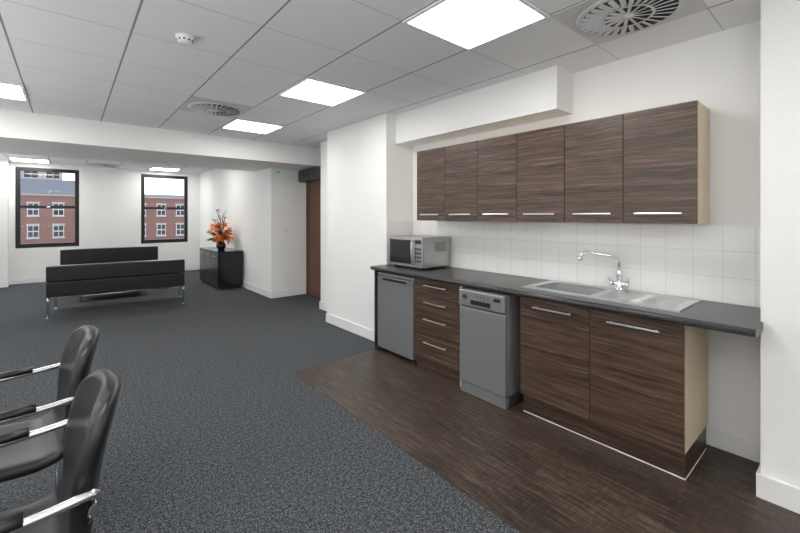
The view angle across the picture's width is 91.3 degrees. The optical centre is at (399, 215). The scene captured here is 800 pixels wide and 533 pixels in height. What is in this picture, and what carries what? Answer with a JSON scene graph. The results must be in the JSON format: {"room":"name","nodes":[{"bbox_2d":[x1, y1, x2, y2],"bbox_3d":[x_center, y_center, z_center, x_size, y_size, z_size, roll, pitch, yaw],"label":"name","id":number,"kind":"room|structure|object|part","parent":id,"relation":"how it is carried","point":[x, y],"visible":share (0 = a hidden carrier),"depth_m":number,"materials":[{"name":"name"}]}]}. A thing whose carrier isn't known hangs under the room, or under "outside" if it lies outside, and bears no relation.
{"room":"common room","nodes":[
{"label":"common room","id":0,"kind":"room"},
{"bbox_2d":[0,159,8,285],"bbox_3d":[-9.125,0.150,7.242,2.650,2.600,0.350,0,0,-40],"label":"pier","id":1,"kind":"object","parent":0,"point":[4,164],"depth_m":7.94,"materials":[{"name":"white paint"}]},
{"bbox_2d":[0,281,7,287],"bbox_3d":[-9.000,1.386,7.108,2.666,0.122,0.016,0,0,-40],"label":"baseboard","id":2,"kind":"structure","parent":1,"relation":"attached to","point":[2,283],"depth_m":7.92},
{"bbox_2d":[8,157,49,162],"bbox_3d":[-7.605,-1.143,8.039,0.596,0.013,0.596,0,0,-40],"label":"ceiling light","id":3,"kind":"object","parent":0,"point":[11,158],"depth_m":8.04,"materials":[{"name":"white plastic"}]},
{"bbox_2d":[9,161,199,284],"bbox_3d":[-7.584,0.150,8.942,7.600,2.600,0.250,0,0,-40],"label":"wall","id":4,"kind":"structure","parent":0,"point":[109,198],"depth_m":9.31,"materials":[{"name":"paint"}]},
{"bbox_2d":[15,167,78,247],"bbox_3d":[-7.794,-0.180,8.672,1.046,1.740,0.090,0,0,-40],"label":"frame","id":5,"kind":"object","parent":4,"relation":"attached to","point":[18,206],"visible":1,"depth_m":8.54,"materials":[{"name":"black metal"}]},
{"bbox_2d":[9,265,198,284],"bbox_3d":[-6.823,1.386,9.413,3.670,0.122,0.016,0,0,-40],"label":"baseboard","id":6,"kind":"structure","parent":4,"relation":"attached to","point":[192,267],"depth_m":8.46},
{"bbox_2d":[141,174,187,243],"bbox_3d":[-6.085,-0.180,10.121,1.046,1.740,0.090,0,0,-40],"label":"window","id":7,"kind":"structure","parent":4,"relation":"attached to","point":[185,208],"depth_m":10.08,"materials":[{"name":"black metal"}]},
{"bbox_2d":[148,167,180,171],"bbox_3d":[-5.774,-1.143,9.592,0.596,0.013,0.596,0,0,-40],"label":"ceiling light","id":8,"kind":"object","parent":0,"point":[153,168],"depth_m":9.59,"materials":[{"name":"white plastic"}]},
{"bbox_2d":[200,168,305,290],"bbox_3d":[-3.432,0.150,9.087,1.080,2.600,4.900,0,0,-40],"label":"wall","id":9,"kind":"structure","parent":0,"point":[260,205],"depth_m":7.26,"materials":[{"name":"paint"}]},
{"bbox_2d":[199,265,270,297],"bbox_3d":[-3.845,1.386,8.726,0.016,0.122,4.884,0,0,-40],"label":"baseboard","id":10,"kind":"structure","parent":9,"relation":"attached to","point":[259,290],"depth_m":7.34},
{"bbox_2d":[271,287,305,298],"bbox_3d":[-2.001,1.386,7.078,0.696,0.122,0.016,0,0,-40],"label":"baseboard","id":11,"kind":"structure","parent":9,"relation":"attached to","point":[297,291],"depth_m":7.06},
{"bbox_2d":[0,269,520,532],"bbox_3d":[-2.911,1.550,3.432,7.600,0.200,14.600,0,0,-40],"label":"floor","id":12,"kind":"structure","parent":0,"point":[213,429],"depth_m":2.72,"materials":[{"name":"grey carpet"}]},
{"bbox_2d":[0,325,99,488],"bbox_3d":[-1.669,0.990,1.660,0.624,0.917,0.577,0,0,-44],"label":"armchair","id":13,"kind":"object","parent":12,"relation":"on","point":[31,456],"visible":0.77,"depth_m":1.68,"materials":[{"name":"black leather"}]},
{"bbox_3d":[-1.681,1.094,1.648,0.522,0.708,0.555,0,0,-44],"label":"chrome frame","id":14,"kind":"part","parent":13,"relation":"part of","materials":[{"name":"silver metal"}]},
{"bbox_2d":[0,369,120,532],"bbox_3d":[-1.174,0.990,1.106,0.624,0.917,0.577,0,0,-42],"label":"armchair","id":15,"kind":"object","parent":12,"relation":"on","point":[72,507],"visible":1,"depth_m":1.20,"materials":[{"name":"black leather"}]},
{"bbox_3d":[-1.186,1.094,1.095,0.522,0.708,0.555,0,0,-42],"label":"chrome frame","id":16,"kind":"part","parent":15,"relation":"part of","materials":[{"name":"silver metal"}]},
{"bbox_2d":[60,246,157,264],"bbox_3d":[-5.716,1.050,7.760,1.604,0.799,0.750,0,0,-36],"label":"sofa","id":17,"kind":"object","parent":12,"relation":"on","point":[142,253],"visible":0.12,"depth_m":7.90,"materials":[{"name":"black leather"}]},
{"bbox_2d":[79,289,146,301],"bbox_3d":[-5.154,1.280,7.036,1.000,0.339,0.500,0,0,-40],"label":"coffee table","id":18,"kind":"object","parent":12,"relation":"on","point":[140,289],"visible":0.16,"depth_m":6.88,"materials":[{"name":"silver metal"}]},
{"bbox_2d":[46,259,184,318],"bbox_3d":[-4.474,1.082,6.282,1.724,0.734,0.750,0,0,-34],"label":"sofa","id":19,"kind":"object","parent":12,"relation":"on","point":[78,280],"visible":1,"depth_m":5.92,"materials":[{"name":"black leather"}]},
{"bbox_3d":[-4.469,1.304,6.274,1.724,0.291,0.714,0,0,-34],"label":"chrome frame","id":20,"kind":"part","parent":19,"relation":"part of","materials":[{"name":"silver metal"}]},
{"bbox_3d":[-4.305,0.932,6.034,1.720,0.435,0.150,0,0,-34],"label":"backrest","id":21,"kind":"part","parent":19,"relation":"part of","materials":[{"name":"black leather"}]},
{"bbox_2d":[200,247,242,289],"bbox_3d":[-3.823,1.075,8.296,0.500,0.749,1.400,0,0,-40],"label":"credenza","id":22,"kind":"object","parent":12,"relation":"on","point":[220,269],"visible":0.96,"depth_m":7.85,"materials":[{"name":"black wood"}]},
{"bbox_3d":[-4.288,1.062,8.505,0.018,0.665,0.454,0,0,-40],"label":"door panel","id":23,"kind":"part","parent":22,"relation":"part of","materials":[{"name":"black wood"}]},
{"bbox_3d":[-3.991,1.062,8.154,0.018,0.665,0.454,0,0,-40],"label":"door panel","id":24,"kind":"part","parent":22,"relation":"part of","materials":[{"name":"black wood"}]},
{"bbox_3d":[-3.693,1.062,7.803,0.018,0.665,0.454,0,0,-40],"label":"door panel","id":25,"kind":"part","parent":22,"relation":"part of","materials":[{"name":"black wood"}]},
{"bbox_2d":[206,209,233,249],"bbox_3d":[-3.733,0.279,8.146,0.571,0.840,0.610,0,0,-15],"label":"flower vase","id":26,"kind":"object","parent":22,"relation":"on","point":[219,236],"visible":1,"depth_m":8.06,"materials":[{"name":"orange plant"}]},
{"bbox_2d":[321,141,326,302],"bbox_3d":[-0.696,0.150,6.077,0.800,2.600,0.730,0,0,-40],"label":"wall","id":27,"kind":"structure","parent":0,"point":[324,143],"depth_m":6.01,"materials":[{"name":"paint"}]},
{"bbox_2d":[319,301,326,310],"bbox_3d":[-1.019,1.386,5.827,0.016,0.122,0.726,0,0,-40],"label":"baseboard","id":28,"kind":"structure","parent":27,"relation":"attached to","point":[322,305],"depth_m":6.01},
{"bbox_2d":[327,113,412,329],"bbox_3d":[-0.154,0.150,5.206,1.100,2.600,1.300,0,0,-40],"label":"wall pier","id":29,"kind":"object","parent":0,"point":[370,175],"depth_m":4.72,"materials":[{"name":"white paint"}]},
{"bbox_2d":[326,313,373,340],"bbox_3d":[-0.585,1.386,4.851,0.016,0.122,1.316,0,0,-40],"label":"baseboard","id":30,"kind":"structure","parent":29,"relation":"attached to","point":[357,329],"depth_m":4.87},
{"bbox_2d":[386,221,412,263],"bbox_3d":[0.000,0.298,4.480,0.392,0.480,0.006,0,0,-40],"label":"tiles","id":31,"kind":"structure","parent":29,"relation":"attached to","point":[393,228],"depth_m":4.44,"materials":[{"name":"white tile"}]},
{"bbox_2d":[0,0,760,173],"bbox_3d":[-2.911,-1.225,3.432,7.600,0.150,14.600,0,0,-40],"label":"ceiling","id":32,"kind":"structure","parent":0,"point":[113,61],"depth_m":2.82,"materials":[{"name":"tile"}]},
{"bbox_2d":[0,81,28,101],"bbox_3d":[-3.724,-1.143,3.463,0.596,0.013,0.596,0,0,-40],"label":"ceiling light","id":33,"kind":"object","parent":32,"relation":"in","point":[13,91],"depth_m":3.58,"materials":[{"name":"white plastic"}]},
{"bbox_2d":[86,163,119,167],"bbox_3d":[-6.689,-1.131,8.816,0.596,0.035,0.596,0,0,-40],"label":"ceiling vent","id":34,"kind":"object","parent":32,"relation":"in","point":[87,164],"visible":1,"depth_m":8.69,"materials":[{"name":"white metal"}]},
{"bbox_2d":[0,109,320,171],"bbox_3d":[-4.432,-1.000,5.072,7.000,0.300,1.530,0,0,-40],"label":"beam","id":35,"kind":"structure","parent":32,"relation":"attached to","point":[24,133],"depth_m":5.21,"materials":[{"name":"paint"}]},
{"bbox_2d":[175,33,194,45],"bbox_3d":[-1.376,-1.126,2.504,0.110,0.046,0.110,0,0,-40],"label":"smoke detector","id":36,"kind":"object","parent":32,"relation":"attached to","point":[182,38],"visible":1,"depth_m":2.47,"materials":[{"name":"white plastic"}]},
{"bbox_2d":[178,96,253,118],"bbox_3d":[-1.963,-1.131,4.170,0.596,0.035,0.596,0,0,-40],"label":"ceiling vent","id":37,"kind":"object","parent":32,"relation":"in","point":[193,104],"visible":1,"depth_m":4.09,"materials":[{"name":"white metal"}]},
{"bbox_2d":[221,118,283,133],"bbox_3d":[-1.893,-1.143,5.016,0.596,0.013,0.596,0,0,-40],"label":"ceiling light","id":38,"kind":"object","parent":32,"relation":"in","point":[236,124],"depth_m":4.98,"materials":[{"name":"white plastic"}]},
{"bbox_2d":[278,77,365,106],"bbox_3d":[-0.729,-1.143,3.643,0.596,0.013,0.596,0,0,-40],"label":"ceiling light","id":39,"kind":"object","parent":32,"relation":"in","point":[309,89],"depth_m":3.61,"materials":[{"name":"white plastic"}]},
{"bbox_2d":[403,0,549,50],"bbox_3d":[0.435,-1.143,2.270,0.596,0.013,0.596,0,0,-40],"label":"ceiling light","id":40,"kind":"object","parent":32,"relation":"in","point":[468,25],"depth_m":2.27,"materials":[{"name":"white plastic"}]},
{"bbox_2d":[551,0,706,44],"bbox_3d":[1.281,-1.131,2.201,0.596,0.035,0.596,0,0,-40],"label":"ceiling vent","id":41,"kind":"object","parent":32,"relation":"in","point":[597,21],"visible":1,"depth_m":2.20,"materials":[{"name":"white metal"}]},
{"bbox_2d":[293,348,799,532],"bbox_3d":[1.170,1.448,2.238,1.520,0.003,4.900,0,0,-40],"label":"floor","id":42,"kind":"structure","parent":0,"point":[535,474],"depth_m":2.26,"materials":[{"name":"brown wood"}]},
{"bbox_2d":[374,270,381,349],"bbox_3d":[-0.070,1.014,4.404,0.530,0.864,0.018,0,0,-40],"label":"end panel","id":43,"kind":"object","parent":42,"relation":"on","point":[376,274],"visible":0.21,"depth_m":4.24,"materials":[{"name":"brown wood"}]},
{"bbox_2d":[378,272,416,361],"bbox_3d":[0.140,1.024,4.167,0.537,0.845,0.575,0,0,-40],"label":"mini fridge","id":44,"kind":"object","parent":42,"relation":"on","point":[396,293],"visible":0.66,"depth_m":3.97,"materials":[{"name":"silver metal"}]},
{"bbox_2d":[414,277,465,386],"bbox_3d":[0.519,1.014,3.688,0.558,0.864,0.595,0,0,-40],"label":"base cabinet","id":45,"kind":"object","parent":42,"relation":"on","point":[436,304],"visible":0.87,"depth_m":3.52,"materials":[{"name":"brown wood"}]},
{"bbox_3d":[0.310,0.799,3.525,0.028,0.010,0.280,0,0,-40],"label":"handle","id":46,"kind":"part","parent":45,"relation":"part of","materials":[{"name":"metal"}]},
{"bbox_3d":[0.310,0.955,3.525,0.028,0.010,0.280,0,0,-40],"label":"handle","id":47,"kind":"part","parent":45,"relation":"part of","materials":[{"name":"metal"}]},
{"bbox_3d":[0.310,1.170,3.525,0.028,0.010,0.280,0,0,-40],"label":"handle","id":48,"kind":"part","parent":45,"relation":"part of","materials":[{"name":"metal"}]},
{"bbox_3d":[0.328,0.666,3.540,0.019,0.152,0.571,0,0,-40],"label":"drawer","id":49,"kind":"part","parent":45,"relation":"part of","materials":[{"name":"brown wood"}]},
{"bbox_3d":[0.328,0.822,3.540,0.019,0.152,0.571,0,0,-40],"label":"drawer","id":50,"kind":"part","parent":45,"relation":"part of","materials":[{"name":"brown wood"}]},
{"bbox_3d":[0.328,1.008,3.540,0.019,0.211,0.571,0,0,-40],"label":"drawer","id":51,"kind":"part","parent":45,"relation":"part of","materials":[{"name":"brown wood"}]},
{"bbox_3d":[0.328,1.222,3.540,0.019,0.211,0.571,0,0,-40],"label":"drawer","id":52,"kind":"part","parent":45,"relation":"part of","materials":[{"name":"brown wood"}]},
{"bbox_2d":[459,287,523,409],"bbox_3d":[0.850,1.021,3.244,0.607,0.852,0.450,0,0,-40],"label":"dishwasher","id":53,"kind":"object","parent":42,"relation":"on","point":[489,320],"visible":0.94,"depth_m":3.00,"materials":[{"name":"silver metal"}]},
{"bbox_2d":[520,296,707,479],"bbox_3d":[1.398,1.014,2.651,0.558,0.864,1.001,0,0,-40],"label":"base cabinet","id":54,"kind":"object","parent":42,"relation":"on","point":[634,387],"visible":0.84,"depth_m":2.38,"materials":[{"name":"brown wood"}]},
{"bbox_3d":[1.033,0.648,2.671,0.028,0.012,0.280,0,0,-40],"label":"handle","id":55,"kind":"part","parent":54,"relation":"part of","materials":[{"name":"metal"}]},
{"bbox_3d":[1.051,0.943,2.687,0.019,0.714,0.498,0,0,-40],"label":"door panel","id":56,"kind":"part","parent":54,"relation":"part of","materials":[{"name":"brown wood"}]},
{"bbox_2d":[370,264,762,337],"bbox_3d":[0.915,0.559,3.224,0.617,0.041,3.090,0,0,-40],"label":"countertop","id":57,"kind":"structure","parent":54,"relation":"on","point":[716,316],"depth_m":2.44,"materials":[{"name":"grey laminate"}]},
{"bbox_2d":[389,235,448,269],"bbox_3d":[0.189,0.377,4.159,0.432,0.323,0.521,0,0,-40],"label":"microwave oven","id":58,"kind":"object","parent":57,"relation":"on","point":[423,252],"visible":1,"depth_m":3.99,"materials":[{"name":"metal"}]},
{"bbox_2d":[578,251,629,290],"bbox_3d":[1.474,0.394,2.833,0.333,0.273,0.116,0,0,23],"label":"kitchen faucet","id":59,"kind":"object","parent":57,"relation":"on","point":[619,283],"visible":1,"depth_m":2.80,"materials":[{"name":"silver metal"}]},
{"bbox_2d":[521,280,700,312],"bbox_3d":[1.406,0.612,2.710,0.450,0.164,1.005,0,0,-40],"label":"sink","id":60,"kind":"object","parent":57,"relation":"in","point":[662,302],"visible":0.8,"depth_m":2.62,"materials":[{"name":"metal"}]},
{"bbox_3d":[1.358,0.648,2.288,0.028,0.012,0.280,0,0,-40],"label":"handle","id":61,"kind":"part","parent":54,"relation":"part of","materials":[{"name":"metal"}]},
{"bbox_3d":[1.376,0.943,2.303,0.019,0.714,0.499,0,0,-40],"label":"door panel","id":62,"kind":"part","parent":54,"relation":"part of","materials":[{"name":"brown wood"}]},
{"bbox_2d":[413,20,760,441],"bbox_3d":[1.417,0.150,3.663,0.700,2.600,3.085,0,0,-40],"label":"wall","id":63,"kind":"structure","parent":0,"point":[721,70],"depth_m":2.44,"materials":[{"name":"white paint"}]},
{"bbox_2d":[417,141,477,220],"bbox_3d":[0.538,-0.315,3.901,0.317,0.724,0.801,0,0,-40],"label":"upper cabinet","id":64,"kind":"object","parent":63,"relation":"attached to","point":[447,177],"depth_m":3.78,"materials":[{"name":"brown wood"}]},
{"bbox_2d":[396,65,572,145],"bbox_3d":[0.674,-0.985,3.797,0.260,0.330,1.920,0,0,-40],"label":"soffit","id":65,"kind":"structure","parent":63,"relation":"attached to","point":[547,93],"depth_m":3.47,"materials":[{"name":"paint"}]},
{"bbox_2d":[478,125,564,221],"bbox_3d":[1.058,-0.315,3.288,0.317,0.724,0.801,0,0,-40],"label":"upper cabinet","id":66,"kind":"object","parent":63,"relation":"attached to","point":[521,176],"depth_m":3.15,"materials":[{"name":"brown wood"}]},
{"bbox_2d":[413,221,760,307],"bbox_3d":[1.148,0.298,3.435,0.006,0.480,3.081,0,0,-40],"label":"tiles","id":67,"kind":"structure","parent":63,"relation":"attached to","point":[715,263],"depth_m":2.86,"materials":[{"name":"white tile"}]},
{"bbox_2d":[565,100,709,223],"bbox_3d":[1.578,-0.315,2.675,0.317,0.724,0.801,0,0,-40],"label":"upper cabinet","id":68,"kind":"object","parent":63,"relation":"attached to","point":[652,165],"depth_m":2.50,"materials":[{"name":"brown wood"}]},
{"bbox_2d":[706,425,760,462],"bbox_3d":[1.153,1.386,3.421,0.016,0.122,3.053,0,0,-40],"label":"baseboard","id":69,"kind":"structure","parent":63,"relation":"attached to","point":[739,445],"depth_m":2.37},
{"bbox_2d":[761,0,799,487],"bbox_3d":[3.219,0.150,1.245,1.080,2.600,2.935,0,0,-40],"label":"wall","id":70,"kind":"structure","parent":0,"point":[780,19],"depth_m":1.96,"materials":[{"name":"paint"}]},
{"bbox_2d":[756,472,799,513],"bbox_3d":[2.796,1.386,0.896,0.016,0.122,2.951,0,0,-40],"label":"baseboard","id":71,"kind":"structure","parent":70,"relation":"attached to","point":[785,495],"depth_m":1.95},
{"bbox_3d":[-1.184,0.150,6.962,0.400,2.600,1.250,0,0,-40],"label":"wall","id":72,"kind":"structure","parent":0,"visible":0},
{"bbox_2d":[298,167,320,182],"bbox_3d":[-1.470,-0.720,6.830,0.203,0.200,1.000,0,0,-40],"label":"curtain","id":73,"kind":"object","parent":72,"relation":"attached to","point":[310,175],"visible":0.59,"depth_m":6.82,"materials":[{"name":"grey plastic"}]},
{"bbox_2d":[306,181,320,294],"bbox_3d":[-1.410,0.419,6.881,0.050,2.059,0.960,0,0,-40],"label":"trim","id":74,"kind":"structure","parent":72,"relation":"attached to","point":[317,182],"depth_m":7.19,"materials":[{"name":"brown wood"}]},
{"bbox_2d":[308,185,320,297],"bbox_3d":[-1.405,0.445,6.885,0.033,1.990,0.840,0,0,-40],"label":"leaf","id":75,"kind":"object","parent":72,"relation":"attached to","point":[314,192],"visible":0.53,"depth_m":7.01,"materials":[{"name":"brown wood"}]},
{"label":"outside","id":76,"kind":"structure","parent":0,"visible":0},
{"bbox_3d":[-46.569,10.550,54.912,120.000,0.200,116.000,0,0,-40],"label":"ground","id":77,"kind":"structure","parent":76,"visible":0},
{"bbox_2d":[21,171,61,179],"bbox_3d":[-82.596,-0.050,73.430,29.200,21.000,9.150,0,0,-40],"label":"office block","id":78,"kind":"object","parent":77,"relation":"on","point":[24,174],"visible":0.17,"depth_m":77.44,"materials":[{"name":"concrete"}]},
{"bbox_2d":[21,178,74,243],"bbox_3d":[-57.894,2.650,48.553,34.900,15.600,9.450,0,0,-40],"label":"brick building","id":79,"kind":"structure","parent":77,"relation":"on","point":[38,225],"depth_m":52.34,"materials":[{"name":"brick"}]},
{"bbox_2d":[145,194,183,239],"bbox_3d":[-30.785,3.550,67.609,27.900,13.800,9.450,0,0,-40],"label":"brick building","id":80,"kind":"structure","parent":77,"relation":"on","point":[159,223],"depth_m":58.15,"materials":[{"name":"brick"}]}
]}

